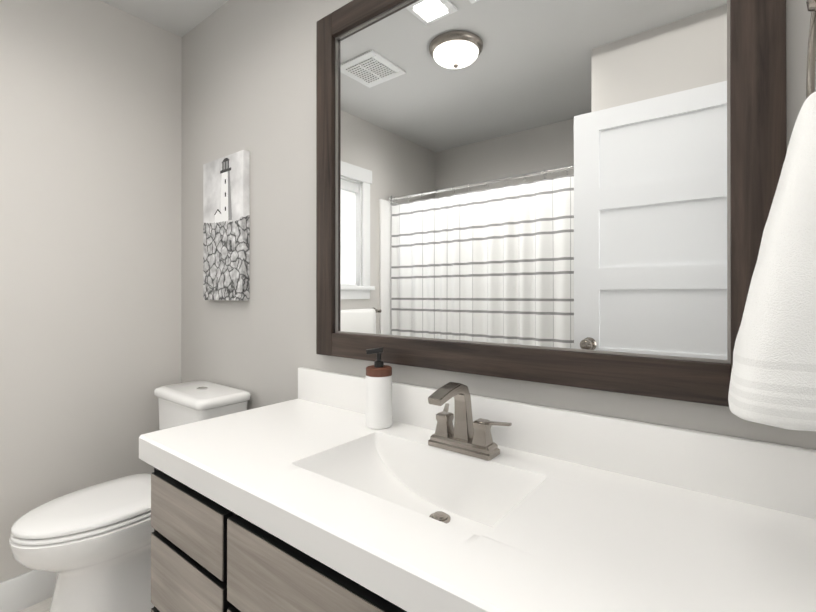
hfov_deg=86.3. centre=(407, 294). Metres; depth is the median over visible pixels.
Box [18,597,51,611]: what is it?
floor
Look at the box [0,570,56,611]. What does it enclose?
baseboard
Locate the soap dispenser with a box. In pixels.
[366,347,391,428]
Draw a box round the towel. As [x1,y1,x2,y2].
[728,0,815,430]
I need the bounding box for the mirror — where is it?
[316,0,786,406]
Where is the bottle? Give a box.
[366,375,391,428]
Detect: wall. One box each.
[0,0,181,582]
[181,0,373,409]
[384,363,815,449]
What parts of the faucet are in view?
handle, handle lever, spout, handle, handle lever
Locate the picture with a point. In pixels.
(226, 227)
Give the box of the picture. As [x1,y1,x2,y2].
[203,150,249,300]
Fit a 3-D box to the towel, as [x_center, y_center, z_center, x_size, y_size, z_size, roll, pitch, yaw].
[0.483,-0.110,0.546,0.131,0.564,0.218,0,0,38]
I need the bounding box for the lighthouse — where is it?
[214,158,231,222]
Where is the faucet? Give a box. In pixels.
[428,382,511,460]
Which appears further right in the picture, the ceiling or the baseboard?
the ceiling
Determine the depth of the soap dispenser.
1.18 m
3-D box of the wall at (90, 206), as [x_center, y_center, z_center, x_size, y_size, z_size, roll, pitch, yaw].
[-1.827,-0.030,1.286,0.120,2.440,2.440,0,0,38]
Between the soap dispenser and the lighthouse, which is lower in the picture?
the soap dispenser
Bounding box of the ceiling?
[100,0,228,36]
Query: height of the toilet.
0.815 m
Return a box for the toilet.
[9,381,250,611]
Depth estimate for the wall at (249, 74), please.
1.71 m
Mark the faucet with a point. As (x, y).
(466, 435)
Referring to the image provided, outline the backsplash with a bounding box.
[298,367,815,518]
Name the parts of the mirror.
frame, frame, frame, frame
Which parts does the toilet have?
seat, lid, bowl, tank lid, tank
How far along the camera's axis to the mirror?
0.98 m
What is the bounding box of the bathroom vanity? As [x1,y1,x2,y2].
[139,367,815,611]

